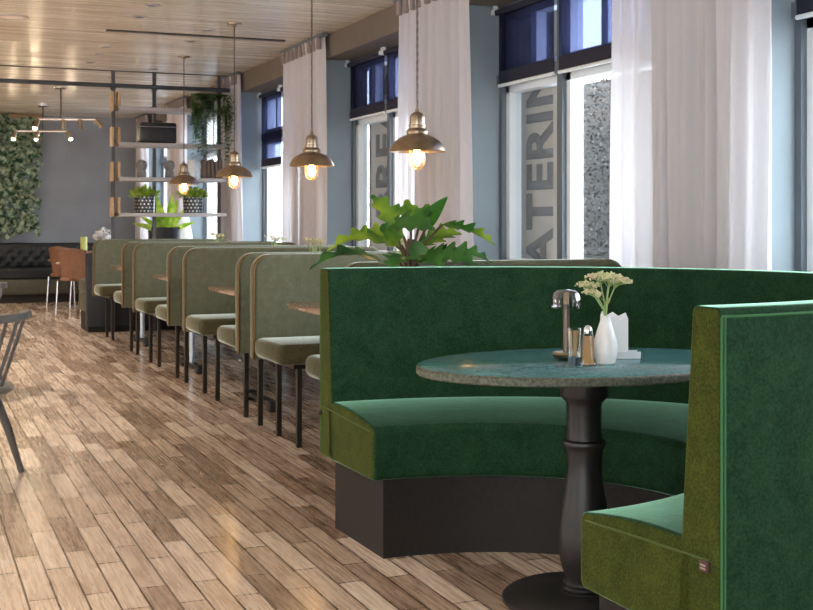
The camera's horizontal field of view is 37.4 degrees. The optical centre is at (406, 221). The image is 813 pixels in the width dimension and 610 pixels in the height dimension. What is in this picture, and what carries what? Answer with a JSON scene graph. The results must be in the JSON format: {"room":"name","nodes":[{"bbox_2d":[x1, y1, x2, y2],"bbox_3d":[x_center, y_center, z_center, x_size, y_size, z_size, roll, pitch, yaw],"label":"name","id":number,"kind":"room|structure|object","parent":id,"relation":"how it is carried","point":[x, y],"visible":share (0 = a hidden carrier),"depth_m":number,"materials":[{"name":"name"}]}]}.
{"room":"restaurant","nodes":[
{"label":"restaurant","id":0,"kind":"room"},
{"bbox_2d":[0,115,135,242],"bbox_3d":[-7.629,-0.215,17.080,8.640,2.750,0.200,0,0,-23],"label":"wall","id":1,"kind":"structure","parent":0,"point":[74,191],"depth_m":18.09,"materials":[{"name":"grey paint"}]},
{"bbox_2d":[0,113,42,239],"bbox_3d":[-6.352,-0.660,17.287,2.157,1.866,0.389,0,0,-23],"label":"ivy","id":2,"kind":"object","parent":1,"relation":"attached to","point":[16,196],"visible":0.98,"depth_m":17.53,"materials":[{"name":"green plant"}]},
{"bbox_2d":[0,0,394,117],"bbox_3d":[-3.310,-1.640,6.963,8.440,0.100,21.800,0,0,-23],"label":"ceiling","id":3,"kind":"structure","parent":0,"point":[56,33],"depth_m":10.63,"materials":[{"name":"beige wood"}]},
{"bbox_2d":[0,14,28,20],"bbox_3d":[-3.060,-1.586,9.307,0.260,0.008,0.260,0,0,-23],"label":"recessed light","id":4,"kind":"object","parent":3,"relation":"in","point":[2,16],"visible":1,"depth_m":9.31,"materials":[{"name":"beige"}]},
{"bbox_2d":[11,104,71,140],"bbox_3d":[-4.933,-1.345,16.255,0.803,0.491,0.150,0,0,-5],"label":"chandelier","id":5,"kind":"object","parent":3,"relation":"hanging from","point":[43,106],"visible":1,"depth_m":16.24,"materials":[{"name":"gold metal"}]},
{"bbox_2d":[33,85,103,129],"bbox_3d":[-3.950,-1.331,14.032,0.809,0.517,0.150,0,0,-5],"label":"ceiling spotlight","id":6,"kind":"object","parent":3,"relation":"hanging from","point":[37,120],"visible":0.98,"depth_m":14.02,"materials":[{"name":"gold metal"}]},
{"bbox_2d":[0,65,226,76],"bbox_3d":[-5.528,-1.592,11.588,7.900,0.016,0.045,0,0,-23],"label":"trim","id":7,"kind":"structure","parent":3,"relation":"attached to","point":[0,65],"depth_m":12.56,"materials":[{"name":"grey metal"}]},
{"bbox_2d":[0,78,229,92],"bbox_3d":[-5.527,-1.497,11.521,7.810,0.186,0.048,0,0,-23],"label":"ceiling pipe","id":8,"kind":"object","parent":3,"relation":"attached to","point":[2,80],"visible":1,"depth_m":12.53,"materials":[{"name":"grey metal"}]},
{"bbox_2d":[132,15,146,18],"bbox_3d":[-2.067,-1.586,9.289,0.118,0.008,0.118,0,0,-23],"label":"recessed light","id":9,"kind":"object","parent":3,"relation":"in","point":[134,16],"visible":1,"depth_m":9.26,"materials":[{"name":"grey"}]},
{"bbox_2d":[135,113,148,238],"bbox_3d":[-3.939,-0.234,17.890,0.099,2.708,0.920,0,0,-23],"label":"sheer curtain","id":10,"kind":"object","parent":3,"relation":"hanging from","point":[141,153],"visible":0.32,"depth_m":17.80,"materials":[{"name":"grey fabric"}]},
{"bbox_2d":[145,4,160,6],"bbox_3d":[-1.857,-1.586,8.793,0.118,0.008,0.118,0,0,-23],"label":"recessed light","id":11,"kind":"object","parent":3,"relation":"in","point":[147,5],"visible":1,"depth_m":8.79,"materials":[{"name":"grey"}]},
{"bbox_2d":[165,95,187,212],"bbox_3d":[-2.997,-0.234,15.628,0.101,2.708,1.221,0,0,-23],"label":"sheer curtain","id":12,"kind":"object","parent":3,"relation":"hanging from","point":[176,155],"visible":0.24,"depth_m":15.51,"materials":[{"name":"grey fabric"}]},
{"bbox_2d":[169,56,198,193],"bbox_3d":[-2.138,-0.930,11.523,0.294,1.321,0.294,0,0,-23],"label":"pendant lamp","id":13,"kind":"object","parent":3,"relation":"hanging from","point":[183,178],"visible":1,"depth_m":11.49,"materials":[{"name":"brown metal"}]},
{"bbox_2d":[184,40,197,42],"bbox_3d":[-1.893,-1.586,10.541,0.118,0.008,0.118,0,0,-23],"label":"recessed light","id":14,"kind":"object","parent":3,"relation":"in","point":[188,41],"visible":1,"depth_m":10.53,"materials":[{"name":"grey"}]},
{"bbox_2d":[106,29,284,41],"bbox_3d":[-1.774,-1.584,10.207,1.530,0.012,0.050,0,0,-23],"label":"ceiling vent","id":15,"kind":"object","parent":3,"relation":"in","point":[107,30],"visible":1,"depth_m":10.17,"materials":[{"name":"grey metal"}]},
{"bbox_2d":[202,29,215,31],"bbox_3d":[-1.639,-1.586,9.937,0.118,0.008,0.118,0,0,-23],"label":"recessed light","id":16,"kind":"object","parent":3,"relation":"in","point":[205,30],"visible":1,"depth_m":9.93,"materials":[{"name":"grey"}]},
{"bbox_2d":[215,71,242,240],"bbox_3d":[-1.948,-0.234,13.113,0.108,2.708,0.971,0,0,-23],"label":"sheer curtain","id":17,"kind":"object","parent":3,"relation":"hanging from","point":[231,198],"visible":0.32,"depth_m":12.82,"materials":[{"name":"grey fabric"}]},
{"bbox_2d":[216,22,252,188],"bbox_3d":[-1.378,-0.930,9.608,0.294,1.321,0.294,0,0,-23],"label":"pendant lamp","id":18,"kind":"object","parent":3,"relation":"hanging from","point":[234,170],"visible":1,"depth_m":9.57,"materials":[{"name":"brown metal"}]},
{"bbox_2d":[280,32,326,244],"bbox_3d":[-0.913,-0.234,10.630,0.107,2.708,1.230,0,0,-23],"label":"sheer curtain","id":19,"kind":"object","parent":3,"relation":"hanging from","point":[304,201],"visible":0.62,"depth_m":10.56,"materials":[{"name":"grey fabric"}]},
{"bbox_2d":[289,0,333,180],"bbox_3d":[-0.613,-0.930,7.771,0.294,1.321,0.294,0,0,-23],"label":"pendant lamp","id":20,"kind":"object","parent":3,"relation":"hanging from","point":[311,157],"visible":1,"depth_m":7.73,"materials":[{"name":"brown metal"}]},
{"bbox_2d":[389,0,445,169],"bbox_3d":[0.055,-0.930,6.165,0.294,1.321,0.294,0,0,-23],"label":"pendant lamp","id":21,"kind":"object","parent":3,"relation":"hanging from","point":[417,141],"visible":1,"depth_m":6.12,"materials":[{"name":"gold metal"}]},
{"bbox_2d":[393,0,473,250],"bbox_3d":[0.161,-0.234,8.039,0.101,2.708,1.201,0,0,-23],"label":"sheer curtain","id":22,"kind":"object","parent":3,"relation":"hanging from","point":[444,68],"visible":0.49,"depth_m":7.92,"materials":[{"name":"grey fabric"}]},
{"bbox_2d":[609,0,771,269],"bbox_3d":[1.247,-0.234,5.442,0.108,2.708,1.210,0,0,-23],"label":"sheer curtain","id":23,"kind":"object","parent":3,"relation":"hanging from","point":[691,117],"visible":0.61,"depth_m":5.36,"materials":[{"name":"grey fabric"}]},
{"bbox_2d":[0,302,562,609],"bbox_3d":[-3.310,1.220,6.963,8.440,0.120,21.800,0,0,-23],"label":"floor","id":24,"kind":"structure","parent":0,"point":[138,488],"depth_m":5.05,"materials":[{"name":"brown wood"}]},
{"bbox_2d":[0,282,6,393],"bbox_3d":[-2.963,0.779,7.894,0.670,0.769,0.543,0,0,2],"label":"spindle chair","id":25,"kind":"object","parent":24,"relation":"on","point":[3,285],"visible":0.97,"depth_m":7.89,"materials":[{"name":"grey paint"}]},
{"bbox_2d":[0,309,31,472],"bbox_3d":[-2.018,0.779,5.326,0.670,0.769,0.543,0,0,-5],"label":"spindle chair","id":26,"kind":"object","parent":24,"relation":"on","point":[5,386],"visible":1,"depth_m":5.35,"materials":[{"name":"grey paint"}]},
{"bbox_2d":[0,242,94,302],"bbox_3d":[-6.809,0.735,16.944,5.450,0.850,0.640,0,0,-23],"label":"banquette","id":27,"kind":"object","parent":24,"relation":"on","point":[25,268],"visible":0.37,"depth_m":17.36,"materials":[{"name":"black leather"}]},
{"bbox_2d":[46,246,75,308],"bbox_3d":[-4.535,0.743,16.248,0.544,0.835,0.511,0,0,37],"label":"leather chair","id":28,"kind":"object","parent":24,"relation":"on","point":[53,251],"visible":0.4,"depth_m":16.13,"materials":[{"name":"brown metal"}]},
{"bbox_2d":[55,248,87,314],"bbox_3d":[-4.069,0.743,15.107,0.544,0.835,0.511,0,0,25],"label":"leather chair","id":29,"kind":"object","parent":24,"relation":"on","point":[71,260],"visible":0.65,"depth_m":14.91,"materials":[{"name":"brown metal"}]},
{"bbox_2d":[69,251,91,304],"bbox_3d":[-4.023,0.785,16.469,1.170,0.750,1.400,0,0,-23],"label":"table","id":30,"kind":"object","parent":24,"relation":"on","point":[72,297],"visible":0.02,"depth_m":16.82,"materials":[{"name":"metal"}]},
{"bbox_2d":[80,237,86,249],"bbox_3d":[-4.330,0.299,16.102,0.090,0.222,0.090,0,0,-23],"label":"candle","id":31,"kind":"object","parent":30,"relation":"on","point":[83,240],"visible":0.76,"depth_m":16.06,"materials":[{"name":"yellow wax"}]},
{"bbox_3d":[-4.045,0.350,16.015,0.140,0.120,0.140,0,0,-23],"label":"vase","id":32,"kind":"object","parent":30,"relation":"on","visible":0},
{"bbox_2d":[92,227,110,239],"bbox_3d":[-4.037,0.234,16.013,0.300,0.335,0.201,0,0,-23],"label":"flowers","id":33,"kind":"object","parent":32,"relation":"in","point":[101,232],"visible":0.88,"depth_m":15.96,"materials":[{"name":"white plant"}]},
{"bbox_2d":[79,253,181,332],"bbox_3d":[-2.971,0.745,13.083,1.100,0.830,0.680,0,0,-23],"label":"leather bench","id":34,"kind":"object","parent":24,"relation":"on","point":[92,308],"visible":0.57,"depth_m":12.64,"materials":[{"name":"black leather"}]},
{"bbox_2d":[92,239,228,340],"bbox_3d":[-2.424,0.667,12.179,1.444,0.985,0.550,0,0,-23],"label":"bench","id":35,"kind":"object","parent":24,"relation":"on","point":[106,281],"visible":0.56,"depth_m":12.10,"materials":[{"name":"green fabric"}]},
{"bbox_2d":[109,265,212,346],"bbox_3d":[-2.170,0.788,11.575,1.270,0.744,0.660,0,0,-23],"label":"table","id":36,"kind":"object","parent":24,"relation":"on","point":[142,338],"visible":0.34,"depth_m":11.41,"materials":[{"name":"brown wood"}]},
{"bbox_3d":[-1.854,0.346,11.739,0.076,0.140,0.076,0,0,-23],"label":"vase","id":37,"kind":"object","parent":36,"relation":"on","visible":0},
{"bbox_2d":[208,232,226,240],"bbox_3d":[-1.861,0.241,11.747,0.139,0.290,0.158,0,0,41],"label":"flower","id":38,"kind":"object","parent":37,"relation":"in","point":[212,233],"visible":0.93,"depth_m":11.74,"materials":[{"name":"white plant"}]},
{"bbox_2d":[132,193,194,238],"bbox_3d":[-2.819,0.388,13.839,0.730,1.544,0.380,0,0,-23],"label":"potted plant","id":39,"kind":"object","parent":24,"relation":"on","point":[165,226],"visible":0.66,"depth_m":13.76,"materials":[{"name":"grey"}]},
{"bbox_2d":[110,71,226,331],"bbox_3d":[-2.520,-0.214,12.707,1.203,2.749,0.300,0,0,-23],"label":"open shelving","id":40,"kind":"object","parent":24,"relation":"on","point":[154,109],"visible":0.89,"depth_m":12.60,"materials":[{"name":"grey metal"}]},
{"bbox_2d":[136,160,146,176],"bbox_3d":[-2.773,-0.559,12.569,0.116,0.186,0.116,0,0,-23],"label":"round vase","id":41,"kind":"object","parent":40,"relation":"on","point":[141,165],"visible":0.94,"depth_m":12.53,"materials":[{"name":"grey ceramic"}]},
{"bbox_2d":[127,184,161,212],"bbox_3d":[-2.746,-0.246,12.579,0.401,0.300,0.383,0,0,-23],"label":"pot plant","id":42,"kind":"object","parent":40,"relation":"on","point":[144,200],"visible":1,"depth_m":12.49,"materials":[{"name":"green plant"}]},
{"bbox_2d":[137,120,176,142],"bbox_3d":[-2.629,-0.947,12.640,0.384,0.242,0.204,0,0,-23],"label":"case","id":43,"kind":"object","parent":40,"relation":"on","point":[147,132],"visible":0.88,"depth_m":12.55,"materials":[{"name":"leather"}]},
{"bbox_2d":[164,160,174,177],"bbox_3d":[-2.506,-0.559,12.681,0.116,0.186,0.116,0,0,-23],"label":"round vase","id":44,"kind":"object","parent":40,"relation":"on","point":[169,165],"visible":0.96,"depth_m":12.64,"materials":[{"name":"grey ceramic"}]},
{"bbox_2d":[176,185,210,212],"bbox_3d":[-2.276,-0.245,12.774,0.396,0.296,0.378,0,0,-23],"label":"pot plant","id":45,"kind":"object","parent":40,"relation":"on","point":[192,203],"visible":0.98,"depth_m":12.69,"materials":[{"name":"green plant"}]},
{"bbox_2d":[188,160,200,177],"bbox_3d":[-2.277,-0.564,12.780,0.146,0.195,0.124,0,0,13],"label":"jug","id":46,"kind":"object","parent":40,"relation":"on","point":[193,171],"visible":0.68,"depth_m":12.74,"materials":[{"name":"white ceramic"}]},
{"bbox_2d":[201,159,206,177],"bbox_3d":[-2.168,-0.567,12.821,0.038,0.200,0.140,0,0,-23],"label":"book","id":47,"kind":"object","parent":40,"relation":"on","point":[204,161],"visible":0.91,"depth_m":12.76,"materials":[{"name":"brown paper"}]},
{"bbox_2d":[206,160,210,177],"bbox_3d":[-2.129,-0.561,12.838,0.038,0.190,0.140,0,0,-23],"label":"book","id":48,"kind":"object","parent":40,"relation":"on","point":[208,161],"visible":0.69,"depth_m":12.78,"materials":[{"name":"brown paper"}]},
{"bbox_2d":[210,159,213,177],"bbox_3d":[-2.089,-0.569,12.854,0.038,0.205,0.140,0,0,-23],"label":"book","id":49,"kind":"object","parent":40,"relation":"on","point":[211,160],"visible":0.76,"depth_m":12.79,"materials":[{"name":"brown paper"}]},
{"bbox_2d":[189,93,236,159],"bbox_3d":[-2.081,-1.003,12.719,0.496,0.708,0.406,0,0,-23],"label":"hanging plant","id":50,"kind":"object","parent":40,"relation":"hanging from","point":[206,104],"visible":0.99,"depth_m":12.63,"materials":[{"name":"green plant"}]},
{"bbox_2d":[214,161,217,177],"bbox_3d":[-2.049,-0.559,12.871,0.038,0.185,0.140,0,0,-23],"label":"book","id":51,"kind":"object","parent":40,"relation":"on","point":[215,162],"visible":0.69,"depth_m":12.81,"materials":[{"name":"brown paper"}]},
{"bbox_2d":[217,160,221,177],"bbox_3d":[-2.010,-0.567,12.887,0.038,0.200,0.140,0,0,-23],"label":"book","id":52,"kind":"object","parent":40,"relation":"on","point":[219,161],"visible":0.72,"depth_m":12.83,"materials":[{"name":"brown paper"}]},
{"bbox_2d":[114,241,272,354],"bbox_3d":[-1.821,0.667,10.731,1.444,0.985,1.006,0,0,-23],"label":"bench","id":53,"kind":"object","parent":24,"relation":"on","point":[124,297],"visible":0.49,"depth_m":10.45,"materials":[{"name":"green fabric"}]},
{"bbox_2d":[133,242,295,366],"bbox_3d":[-1.520,0.667,10.009,1.444,0.985,0.550,0,0,-23],"label":"bench","id":54,"kind":"object","parent":24,"relation":"on","point":[149,292],"visible":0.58,"depth_m":9.94,"materials":[{"name":"green fabric"}]},
{"bbox_2d":[151,274,294,373],"bbox_3d":[-1.340,0.788,9.581,1.270,0.744,0.660,0,0,-23],"label":"table","id":55,"kind":"object","parent":24,"relation":"on","point":[197,367],"visible":0.3,"depth_m":9.42,"materials":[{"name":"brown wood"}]},
{"bbox_3d":[-1.058,0.346,9.698,0.076,0.140,0.076,0,0,-23],"label":"vase","id":56,"kind":"object","parent":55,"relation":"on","visible":0},
{"bbox_2d":[264,234,286,244],"bbox_3d":[-1.052,0.242,9.692,0.135,0.287,0.141,0,0,35],"label":"flower","id":57,"kind":"object","parent":56,"relation":"in","point":[274,238],"visible":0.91,"depth_m":9.70,"materials":[{"name":"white plant"}]},
{"bbox_2d":[209,285,275,412],"bbox_3d":[-0.575,0.788,7.744,1.270,0.744,0.660,0,0,-23],"label":"table","id":58,"kind":"object","parent":24,"relation":"on","point":[270,404],"visible":0.23,"depth_m":7.51,"materials":[{"name":"brown wood"}]},
{"bbox_3d":[-0.594,0.346,7.725,0.076,0.140,0.076,0,0,-23],"label":"vase","id":59,"kind":"object","parent":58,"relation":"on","visible":0},
{"bbox_2d":[302,237,326,251],"bbox_3d":[-0.599,0.240,7.732,0.116,0.293,0.141,0,0,43],"label":"flower","id":60,"kind":"object","parent":59,"relation":"in","point":[311,240],"visible":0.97,"depth_m":7.73,"materials":[{"name":"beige plant"}]},
{"bbox_2d":[155,245,347,382],"bbox_3d":[-1.066,0.667,8.917,1.444,0.985,0.976,0,0,-23],"label":"bench","id":61,"kind":"object","parent":24,"relation":"on","point":[171,312],"visible":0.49,"depth_m":8.62,"materials":[{"name":"green fabric"}]},
{"bbox_2d":[182,246,377,400],"bbox_3d":[-0.771,0.667,8.209,1.444,0.985,0.550,0,0,-23],"label":"bench","id":62,"kind":"object","parent":24,"relation":"on","point":[204,310],"visible":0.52,"depth_m":8.14,"materials":[{"name":"green fabric"}]},
{"bbox_2d":[287,302,319,314],"bbox_3d":[0.094,0.788,6.137,1.270,0.744,0.660,0,0,-23],"label":"table","id":63,"kind":"object","parent":24,"relation":"on","point":[309,307],"visible":0.02,"depth_m":5.98,"materials":[{"name":"brown wood"}]},
{"bbox_3d":[-0.024,0.346,6.121,0.076,0.140,0.076,0,0,-23],"label":"vase","id":64,"kind":"object","parent":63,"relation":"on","visible":0},
{"bbox_2d":[393,238,417,254],"bbox_3d":[-0.012,0.226,6.130,0.176,0.322,0.118,0,0,-23],"label":"flower","id":65,"kind":"object","parent":64,"relation":"in","point":[401,240],"visible":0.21,"depth_m":6.13,"materials":[{"name":"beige plant"}]},
{"bbox_2d":[217,251,398,425],"bbox_3d":[-0.353,0.667,7.205,1.444,0.985,0.766,0,0,-23],"label":"bench","id":66,"kind":"object","parent":24,"relation":"on","point":[237,335],"visible":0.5,"depth_m":6.83,"materials":[{"name":"green fabric"}]},
{"bbox_2d":[250,252,487,447],"bbox_3d":[-0.099,0.667,6.593,1.444,0.985,0.550,0,0,-23],"label":"bench","id":67,"kind":"object","parent":24,"relation":"on","point":[281,335],"visible":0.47,"depth_m":6.52,"materials":[{"name":"green fabric"}]},
{"bbox_2d":[309,195,494,269],"bbox_3d":[-0.014,0.523,4.990,0.760,1.275,0.409,0,0,-1],"label":"potted plant","id":68,"kind":"object","parent":24,"relation":"on","point":[390,233],"visible":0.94,"depth_m":4.95,"materials":[{"name":"green plant"}]},
{"bbox_2d":[306,259,621,379],"bbox_3d":[0.279,0.667,5.686,1.444,0.985,0.556,0,0,-23],"label":"bench","id":69,"kind":"object","parent":24,"relation":"on","point":[313,361],"visible":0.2,"depth_m":5.52,"materials":[{"name":"green fabric"}]},
{"bbox_2d":[416,347,690,609],"bbox_3d":[0.543,0.792,3.671,1.087,0.735,0.780,0,0,-23],"label":"pedestal table","id":70,"kind":"object","parent":24,"relation":"on","point":[584,389],"visible":0.75,"depth_m":3.61,"materials":[{"name":"green stone"}]},
{"bbox_2d":[552,289,580,359],"bbox_3d":[0.496,0.317,3.726,0.091,0.216,0.091,0,0,-23],"label":"table lamp","id":71,"kind":"object","parent":70,"relation":"on","point":[563,354],"visible":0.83,"depth_m":3.72,"materials":[{"name":"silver metal"}]},
{"bbox_2d":[567,327,581,365],"bbox_3d":[0.496,0.369,3.551,0.043,0.111,0.043,0,0,-23],"label":"glass","id":72,"kind":"object","parent":70,"relation":"on","point":[572,360],"visible":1,"depth_m":3.54,"materials":[{"name":"grey"}]},
{"bbox_2d":[579,325,597,365],"bbox_3d":[0.538,0.365,3.561,0.062,0.119,0.062,0,0,-23],"label":"pepper shaker","id":73,"kind":"object","parent":70,"relation":"on","point":[587,350],"visible":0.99,"depth_m":3.55,"materials":[{"name":"clear glass"}]},
{"bbox_2d":[593,315,617,364],"bbox_3d":[0.596,0.352,3.596,0.075,0.145,0.075,0,0,-23],"label":"vase","id":74,"kind":"object","parent":70,"relation":"on","point":[605,340],"visible":0.96,"depth_m":3.57,"materials":[{"name":"white ceramic"}]},
{"bbox_2d":[574,279,603,308],"bbox_3d":[0.543,0.240,3.590,0.078,0.135,0.083,0,0,41],"label":"flower","id":75,"kind":"object","parent":74,"relation":"in","point":[586,283],"visible":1,"depth_m":3.58,"materials":[{"name":"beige plant"}]},
{"bbox_2d":[581,288,604,315],"bbox_3d":[0.557,0.252,3.574,0.070,0.111,0.064,0,0,14],"label":"flower","id":76,"kind":"object","parent":74,"relation":"in","point":[591,292],"visible":1,"depth_m":3.57,"materials":[{"name":"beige plant"}]},
{"bbox_2d":[584,270,608,309],"bbox_3d":[0.578,0.226,3.606,0.084,0.163,0.082,0,0,-23],"label":"flower","id":77,"kind":"object","parent":74,"relation":"in","point":[595,276],"visible":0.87,"depth_m":3.60,"materials":[{"name":"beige plant"}]},
{"bbox_2d":[599,271,623,315],"bbox_3d":[0.609,0.227,3.597,0.080,0.161,0.092,0,0,-23],"label":"flower","id":78,"kind":"object","parent":74,"relation":"in","point":[610,275],"visible":0.99,"depth_m":3.58,"materials":[{"name":"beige plant"}]},
{"bbox_2d":[606,277,632,315],"bbox_3d":[0.638,0.234,3.602,0.069,0.146,0.083,0,0,44],"label":"flower","id":79,"kind":"object","parent":74,"relation":"in","point":[618,280],"visible":0.88,"depth_m":3.59,"materials":[{"name":"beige plant"}]},
{"bbox_2d":[617,350,640,358],"bbox_3d":[0.663,0.414,3.746,0.126,0.022,0.052,0,0,-3],"label":"napkin holder","id":80,"kind":"object","parent":70,"relation":"on","point":[631,354],"visible":0.55,"depth_m":3.72,"materials":[{"name":"white"}]},
{"bbox_2d":[602,311,627,318],"bbox_3d":[0.648,0.347,3.738,0.080,0.143,0.006,0,0,-3],"label":"napkin","id":81,"kind":"object","parent":80,"relation":"in","point":[612,313],"visible":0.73,"depth_m":3.73,"materials":[{"name":"white paper"}]},
{"bbox_2d":[610,316,627,351],"bbox_3d":[0.649,0.353,3.731,0.080,0.130,0.006,0,0,-2],"label":"napkin","id":82,"kind":"object","parent":80,"relation":"in","point":[620,326],"visible":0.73,"depth_m":3.73,"materials":[{"name":"white paper"}]},
{"bbox_2d":[318,266,812,609],"bbox_3d":[0.810,0.667,3.808,1.471,0.985,2.356,0,0,-24],"label":"booth","id":83,"kind":"object","parent":24,"relation":"on","point":[708,478],"visible":0.94,"depth_m":4.17,"materials":[{"name":"green fabric"}]},
{"bbox_3d":[-2.745,0.795,14.401,0.400,0.730,0.400,0,0,-23],"label":"side table","id":84,"kind":"object","parent":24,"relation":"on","visible":0},
{"bbox_2d":[175,217,192,238],"bbox_3d":[-2.745,0.180,14.401,0.360,0.500,0.360,0,0,-23],"label":"shade lamp","id":85,"kind":"object","parent":84,"relation":"on","point":[186,233],"visible":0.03,"depth_m":14.29,"materials":[{"name":"white ceramic"}]},
{"bbox_2d":[149,0,794,270],"bbox_3d":[-0.081,-0.115,9.249,0.360,2.550,20.060,0,0,-23],"label":"wall","id":86,"kind":"structure","parent":0,"point":[484,27],"depth_m":7.74,"materials":[{"name":"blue paint"}]},
{"bbox_2d":[160,149,166,212],"bbox_3d":[-3.267,-0.540,17.151,0.170,1.700,2.100,0,0,-23],"label":"window","id":87,"kind":"structure","parent":86,"relation":"in","point":[163,159],"depth_m":18.05,"materials":[{"name":"grey"}]},
{"bbox_2d":[202,116,216,238],"bbox_3d":[-2.191,-0.540,14.566,0.170,1.700,2.100,0,0,-23],"label":"window","id":88,"kind":"structure","parent":86,"relation":"in","point":[208,203],"depth_m":15.48,"materials":[{"name":"grey"}]},
{"bbox_2d":[261,86,282,240],"bbox_3d":[-1.115,-0.540,11.982,0.170,1.700,2.100,0,0,-23],"label":"window","id":89,"kind":"structure","parent":86,"relation":"in","point":[268,173],"depth_m":12.88,"materials":[{"name":"grey"}]},
{"bbox_2d":[257,85,281,168],"bbox_3d":[-1.431,-0.980,12.543,0.058,0.820,0.794,0,0,-23],"label":"roller blind","id":90,"kind":"object","parent":89,"relation":"attached to","point":[270,162],"visible":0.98,"depth_m":12.51,"materials":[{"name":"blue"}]},
{"bbox_2d":[148,0,517,122],"bbox_3d":[0.261,-1.490,8.449,0.384,0.200,21.800,0,0,-23],"label":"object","id":91,"kind":"structure","parent":86,"relation":"attached to","point":[361,38],"depth_m":9.79,"materials":[{"name":"beige paint"}]},
{"bbox_2d":[349,44,398,250],"bbox_3d":[-0.039,-0.540,9.397,0.170,1.700,2.100,0,0,-23],"label":"window","id":92,"kind":"structure","parent":86,"relation":"in","point":[358,127],"depth_m":10.29,"materials":[{"name":"grey"}]},
{"bbox_2d":[344,47,385,120],"bbox_3d":[-0.345,-1.127,9.935,0.058,0.526,0.844,0,0,-23],"label":"roller blind","id":93,"kind":"object","parent":92,"relation":"attached to","point":[375,109],"visible":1,"depth_m":9.94,"materials":[{"name":"blue fabric"}]},
{"bbox_2d":[380,45,398,112],"bbox_3d":[0.054,-1.127,8.975,0.058,0.526,1.224,0,0,-23],"label":"roller blind","id":94,"kind":"object","parent":92,"relation":"attached to","point":[392,104],"visible":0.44,"depth_m":9.41,"materials":[{"name":"blue fabric"}]},
{"bbox_2d":[497,0,611,259],"bbox_3d":[1.037,-0.540,6.812,0.170,1.700,2.100,0,0,-23],"label":"window","id":95,"kind":"structure","parent":86,"relation":"in","point":[569,85],"depth_m":7.07,"materials":[{"name":"grey"}]},
{"bbox_2d":[491,0,555,87],"bbox_3d":[0.715,-1.127,7.387,0.058,0.526,0.764,0,0,-23],"label":"roller blind","id":96,"kind":"object","parent":95,"relation":"attached to","point":[545,68],"visible":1,"depth_m":7.40,"materials":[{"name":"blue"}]},
{"bbox_2d":[558,0,611,73],"bbox_3d":[1.115,-1.127,6.427,0.058,0.526,1.304,0,0,-23],"label":"roller blind","id":97,"kind":"object","parent":95,"relation":"attached to","point":[600,55],"visible":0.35,"depth_m":6.73,"materials":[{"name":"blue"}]},
{"bbox_2d":[791,0,812,271],"bbox_3d":[2.113,-0.540,4.227,0.170,1.700,2.100,0,0,-23],"label":"window","id":98,"kind":"structure","parent":86,"relation":"in","point":[803,27],"depth_m":5.15,"materials":[{"name":"grey"}]},
{"bbox_2d":[795,0,812,19],"bbox_3d":[1.797,-1.127,4.788,0.058,0.526,0.794,0,0,-23],"label":"roller blind","id":99,"kind":"object","parent":98,"relation":"attached to","point":[804,8],"visible":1,"depth_m":5.09,"materials":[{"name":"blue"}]},
{"label":"outside","id":100,"kind":"structure","parent":0,"visible":0},
{"bbox_3d":[15.433,1.420,19.964,36.160,0.120,65.000,0,0,-23],"label":"ground","id":101,"kind":"structure","parent":100,"visible":0},
{"bbox_2d":[583,75,610,258],"bbox_3d":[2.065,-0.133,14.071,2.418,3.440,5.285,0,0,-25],"label":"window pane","id":102,"kind":"object","parent":101,"relation":"on","point":[596,95],"visible":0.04,"depth_m":13.50,"materials":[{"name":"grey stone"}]},
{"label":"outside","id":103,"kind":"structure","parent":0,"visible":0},
{"bbox_2d":[521,10,556,258],"bbox_3d":[0.846,-0.290,7.625,0.036,3.300,0.570,0,0,-23],"label":"window glass","id":104,"kind":"object","parent":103,"point":[538,107],"visible":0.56,"depth_m":7.61,"materials":[{"name":"beige"}]},
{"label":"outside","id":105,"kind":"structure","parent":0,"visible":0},
{"bbox_2d":[369,65,386,249],"bbox_3d":[-0.190,-0.540,10.114,0.036,3.800,0.620,0,0,-23],"label":"banner","id":106,"kind":"object","parent":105,"point":[377,132],"visible":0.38,"depth_m":10.21,"materials":[{"name":"beige"}]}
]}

